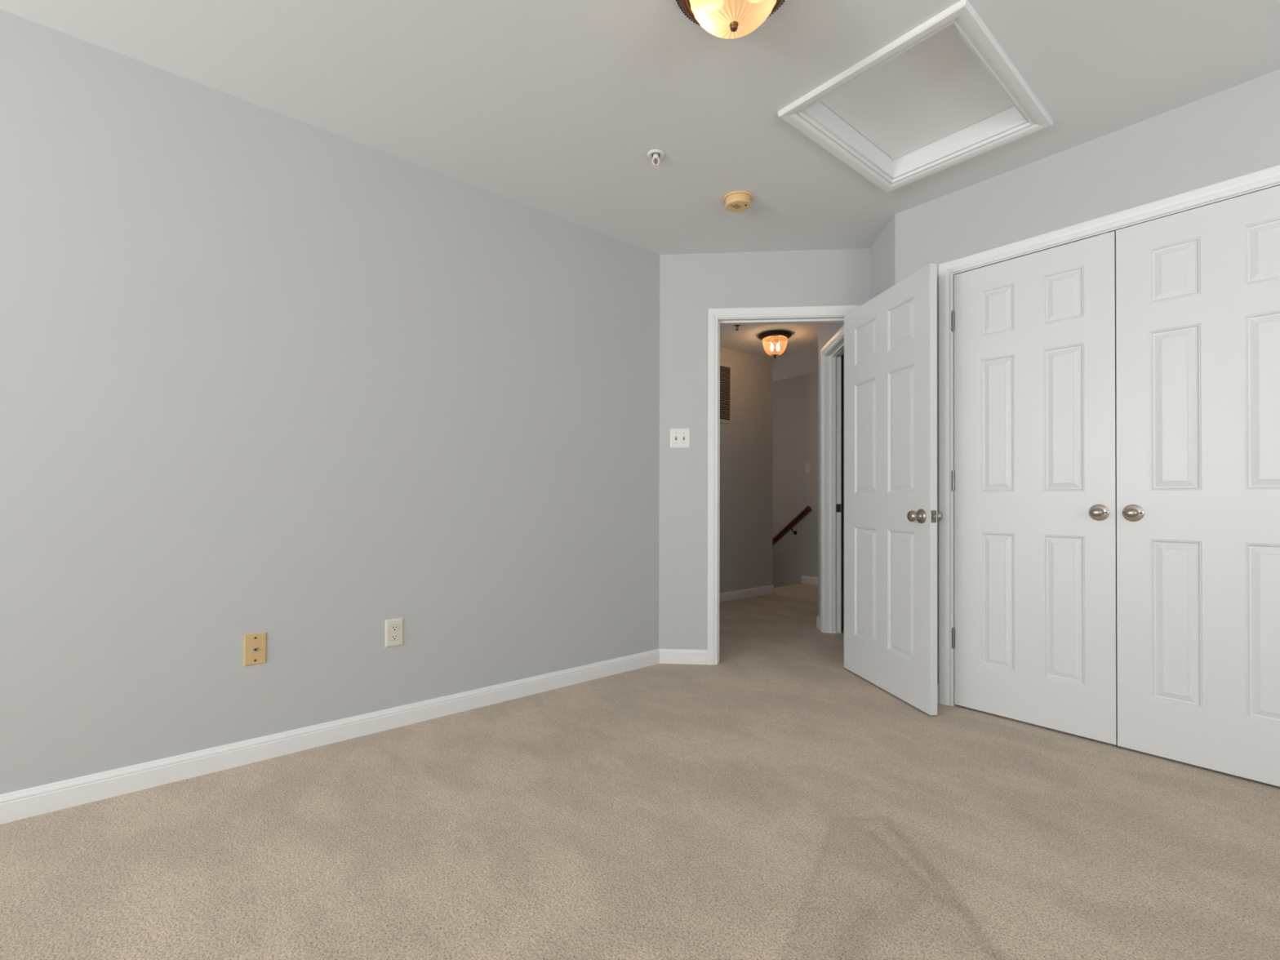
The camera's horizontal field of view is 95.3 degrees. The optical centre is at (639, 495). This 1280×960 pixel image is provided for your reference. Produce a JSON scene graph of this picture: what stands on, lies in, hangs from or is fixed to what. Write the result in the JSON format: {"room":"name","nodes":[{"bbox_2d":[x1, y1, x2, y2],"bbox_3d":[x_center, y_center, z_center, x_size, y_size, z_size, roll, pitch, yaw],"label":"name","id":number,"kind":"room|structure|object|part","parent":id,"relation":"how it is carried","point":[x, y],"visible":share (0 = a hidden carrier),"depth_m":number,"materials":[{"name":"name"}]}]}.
{"room":"empty bedroom","nodes":[
{"label":"empty bedroom","id":0,"kind":"room"},
{"bbox_2d":[0,8,659,794],"bbox_3d":[-2.289,-0.243,1.512,6.323,2.440,0.120,1,-1,-41],"label":"wall","id":1,"kind":"structure","parent":0,"point":[310,388],"depth_m":2.21,"materials":[{"name":"grey paint"}]},
{"bbox_2d":[243,631,266,666],"bbox_3d":[-1.423,0.569,2.160,0.070,0.114,0.014,1,-1,-41],"label":"cable plate","id":2,"kind":"object","parent":1,"relation":"attached to","point":[255,644],"visible":1,"depth_m":2.16,"materials":[{"name":"plastic"}]},
{"bbox_2d":[0,648,707,824],"bbox_3d":[-2.080,0.934,1.466,6.357,0.085,0.212,1,-1,-41],"label":"baseboard","id":3,"kind":"structure","parent":1,"relation":"attached to","point":[24,803],"depth_m":2.23,"materials":[{"name":"white paint"}]},
{"bbox_2d":[385,617,403,647],"bbox_3d":[-1.046,0.584,2.486,0.074,0.117,0.008,1,-1,-41],"label":"power outlet","id":4,"kind":"object","parent":1,"relation":"attached to","point":[393,627],"visible":1,"depth_m":2.48,"materials":[{"name":"beige plastic"}]},
{"bbox_2d":[390,633,399,640],"bbox_3d":[-1.044,0.603,2.485,0.036,0.028,0.001,1,-1,-41],"label":"receptacle","id":5,"kind":"object","parent":4,"relation":"attached to","point":[393,637],"depth_m":2.48,"materials":[{"name":"grey plastic"}]},
{"bbox_2d":[390,624,399,631],"bbox_3d":[-1.044,0.564,2.485,0.036,0.028,0.002,1,-1,-41],"label":"receptacle","id":6,"kind":"object","parent":4,"relation":"attached to","point":[393,628],"depth_m":2.48,"materials":[{"name":"grey plastic"}]},
{"bbox_2d":[0,582,1279,959],"bbox_3d":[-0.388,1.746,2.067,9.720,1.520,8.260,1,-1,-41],"label":"floor","id":7,"kind":"structure","parent":0,"point":[771,800],"depth_m":1.66,"materials":[{"name":"beige carpet"}]},
{"bbox_2d":[0,0,1279,381],"bbox_3d":[-0.392,-1.504,2.106,9.960,0.100,8.540,1,-1,-41],"label":"ceiling","id":8,"kind":"structure","parent":0,"point":[557,108],"depth_m":2.04,"materials":[{"name":"grey paint"}]},
{"bbox_2d":[646,149,664,168],"bbox_3d":[0.067,-1.425,2.483,0.076,0.050,0.076,0,0,1],"label":"sprinkler","id":9,"kind":"object","parent":8,"relation":"attached to","point":[655,157],"visible":1,"depth_m":2.48,"materials":[{"name":"white metal"}]},
{"bbox_2d":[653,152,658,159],"bbox_3d":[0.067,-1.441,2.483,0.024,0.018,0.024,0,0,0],"label":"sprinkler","id":10,"kind":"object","parent":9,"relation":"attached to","point":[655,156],"depth_m":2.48,"materials":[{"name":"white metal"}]},
{"bbox_2d":[675,0,785,39],"bbox_3d":[0.264,-1.380,1.637,0.340,0.152,0.340,1,-1,-41],"label":"flush ceiling light","id":11,"kind":"object","parent":8,"relation":"attached to","point":[723,19],"visible":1,"depth_m":1.63,"materials":[{"name":"beige glass"}]},
{"bbox_2d":[723,191,752,212],"bbox_3d":[0.477,-1.423,2.841,0.144,0.046,0.144,1,-1,-41],"label":"smoke detector","id":12,"kind":"object","parent":8,"relation":"attached to","point":[735,201],"visible":1,"depth_m":2.81,"materials":[{"name":"beige plastic"}]},
{"bbox_2d":[758,330,791,358],"bbox_3d":[1.196,-1.321,5.174,0.292,0.212,0.292,1,-1,-41],"label":"hallway ceiling light","id":13,"kind":"object","parent":8,"relation":"attached to","point":[771,336],"visible":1,"depth_m":5.16,"materials":[{"name":"brown metal"}]},
{"bbox_2d":[777,0,1053,192],"bbox_3d":[1.057,-1.488,2.228,0.844,0.118,0.661,1,-1,-41],"label":"attic hatch","id":14,"kind":"object","parent":8,"relation":"attached to","point":[944,94],"visible":0.94,"depth_m":2.26,"materials":[{"name":"white paint"}]},
{"bbox_3d":[1.056,-1.537,2.228,0.700,0.016,0.518,1,-1,-41],"label":"hatch panel","id":15,"kind":"part","parent":14,"relation":"part of","materials":[{"name":"white paint"}]},
{"bbox_2d":[719,346,773,592],"bbox_3d":[-0.534,0.594,5.951,3.130,4.040,2.255,1,-1,-41],"label":"wall","id":16,"kind":"structure","parent":0,"point":[746,444],"depth_m":5.84,"materials":[{"name":"grey paint"}]},
{"bbox_2d":[720,362,732,423],"bbox_3d":[0.701,-0.986,5.526,0.515,0.570,0.008,1,-1,-41],"label":"air vent","id":17,"kind":"object","parent":16,"relation":"in","point":[726,370],"visible":0.37,"depth_m":5.64,"materials":[{"name":"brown metal"}]},
{"bbox_2d":[719,585,773,602],"bbox_3d":[0.193,0.968,5.205,3.012,0.085,0.202,1,-1,-41],"label":"baseboard","id":18,"kind":"structure","parent":16,"relation":"attached to","point":[747,593],"depth_m":5.81,"materials":[{"name":"white paint"}]},
{"bbox_2d":[658,248,870,649],"bbox_3d":[0.706,-0.221,3.502,1.274,2.440,0.120,0,0,4],"label":"wall","id":19,"kind":"structure","parent":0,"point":[691,285],"depth_m":3.47,"materials":[{"name":"grey paint"}]},
{"bbox_2d":[670,428,689,448],"bbox_3d":[0.238,-0.341,3.472,0.118,0.117,0.016,0,0,5],"label":"light switch","id":20,"kind":"object","parent":19,"relation":"attached to","point":[679,437],"visible":1,"depth_m":3.47,"materials":[{"name":"white plastic"}]},
{"bbox_2d":[772,373,817,587],"bbox_3d":[3.341,0.600,5.288,0.120,4.040,8.300,1,-1,-41],"label":"wall","id":21,"kind":"structure","parent":0,"point":[795,399],"depth_m":6.96,"materials":[{"name":"grey paint"}]},
{"bbox_2d":[772,506,812,546],"bbox_3d":[1.604,0.599,7.147,0.105,0.957,1.153,1,-1,-41],"label":"stair handrail","id":22,"kind":"object","parent":21,"relation":"attached to","point":[807,509],"visible":0.59,"depth_m":6.88,"materials":[{"name":"brown wood"}]},
{"bbox_2d":[805,462,810,472],"bbox_3d":[1.959,-0.322,6.810,0.016,0.117,0.072,1,-1,-41],"label":"hallway light switch","id":23,"kind":"object","parent":21,"relation":"attached to","point":[807,464],"visible":1,"depth_m":6.81,"materials":[{"name":"beige plastic"}]},
{"bbox_2d":[801,575,817,585],"bbox_3d":[2.378,0.982,6.309,0.012,0.085,1.464,1,-1,-41],"label":"baseboard","id":24,"kind":"structure","parent":21,"relation":"attached to","point":[806,580],"depth_m":6.78,"materials":[{"name":"white paint"}]},
{"bbox_2d":[817,322,844,626],"bbox_3d":[1.922,-0.208,4.751,0.601,2.440,2.740,0,-1,35],"label":"wall","id":25,"kind":"structure","parent":0,"point":[826,331],"depth_m":4.48,"materials":[{"name":"grey paint"}]},
{"bbox_2d":[707,305,860,665],"bbox_3d":[0.940,-0.051,3.897,1.006,2.107,0.978,0,0,4],"label":"door frame","id":26,"kind":"structure","parent":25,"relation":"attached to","point":[829,313],"depth_m":3.50,"materials":[{"name":"white paint"}]},
{"bbox_3d":[1.456,0.092,4.283,0.033,0.060,0.002,0,0,4],"label":"strike plate","id":27,"kind":"part","parent":26,"relation":"part of","materials":[{"name":"silver metal"}]},
{"bbox_2d":[844,263,942,715],"bbox_3d":[1.260,-0.028,3.006,0.166,2.034,0.783,0,0,-9],"label":"door","id":28,"kind":"structure","parent":26,"relation":"in","point":[891,515],"depth_m":2.91,"materials":[{"name":"white paint"}]},
{"bbox_3d":[1.264,0.095,2.680,0.064,0.067,0.067,0,0,-9],"label":"knob","id":29,"kind":"part","parent":28,"relation":"part of","materials":[{"name":"silver metal"}]},
{"bbox_3d":[1.323,0.095,2.629,0.026,0.056,0.002,0,0,-9],"label":"latch plate","id":30,"kind":"part","parent":28,"relation":"part of","materials":[{"name":"silver metal"}]},
{"bbox_3d":[1.361,0.095,2.697,0.064,0.067,0.067,0,0,-9],"label":"knob","id":31,"kind":"part","parent":28,"relation":"part of","materials":[{"name":"silver metal"}]},
{"bbox_2d":[816,616,820,630],"bbox_3d":[2.096,0.972,5.050,2.053,0.085,0.108,1,-1,-41],"label":"baseboard","id":32,"kind":"structure","parent":25,"relation":"attached to","point":[818,618],"depth_m":4.42,"materials":[{"name":"white paint"}]},
{"bbox_2d":[870,215,894,299],"bbox_3d":[1.385,-0.221,3.244,0.120,2.440,0.528,0,0,4],"label":"wall","id":33,"kind":"structure","parent":0,"point":[882,251],"depth_m":3.16,"materials":[{"name":"grey paint"}]},
{"bbox_2d":[937,684,938,702],"bbox_3d":[1.328,0.956,3.088,0.122,0.085,0.603,0,0,-11],"label":"baseboard","id":34,"kind":"structure","parent":33,"relation":"attached to","point":[937,684],"depth_m":2.81,"materials":[{"name":"white paint"}]},
{"bbox_2d":[894,69,1279,684],"bbox_3d":[2.559,-0.229,1.611,0.120,2.440,3.721,1,-1,-41],"label":"wall","id":35,"kind":"structure","parent":0,"point":[1234,131],"depth_m":2.36,"materials":[{"name":"grey paint"}]},
{"bbox_2d":[951,231,1117,744],"bbox_3d":[1.673,-0.034,2.535,0.092,2.038,0.612,1,-1,-41],"label":"door","id":36,"kind":"structure","parent":35,"relation":"in","point":[1034,473],"depth_m":2.51,"materials":[{"name":"white paint"}]},
{"bbox_3d":[1.837,0.068,2.341,0.024,0.067,0.067,1,-1,-41],"label":"knob","id":37,"kind":"part","parent":36,"relation":"part of","materials":[{"name":"silver metal"}]},
{"bbox_2d":[938,164,1279,706],"bbox_3d":[1.922,-0.061,2.341,0.136,2.111,1.341,1,-1,-41],"label":"door frame","id":38,"kind":"structure","parent":35,"relation":"attached to","point":[1267,178],"depth_m":2.77,"materials":[{"name":"white paint"}]},
{"bbox_2d":[1115,185,1279,786],"bbox_3d":[2.071,-0.034,2.064,0.092,2.034,0.612,1,-1,-41],"label":"door","id":39,"kind":"structure","parent":35,"relation":"in","point":[1197,290],"depth_m":2.12,"materials":[{"name":"white paint"}]},
{"bbox_3d":[1.905,0.068,2.257,0.024,0.067,0.067,1,-1,-41],"label":"knob","id":40,"kind":"part","parent":39,"relation":"part of","materials":[{"name":"silver metal"}]}
]}

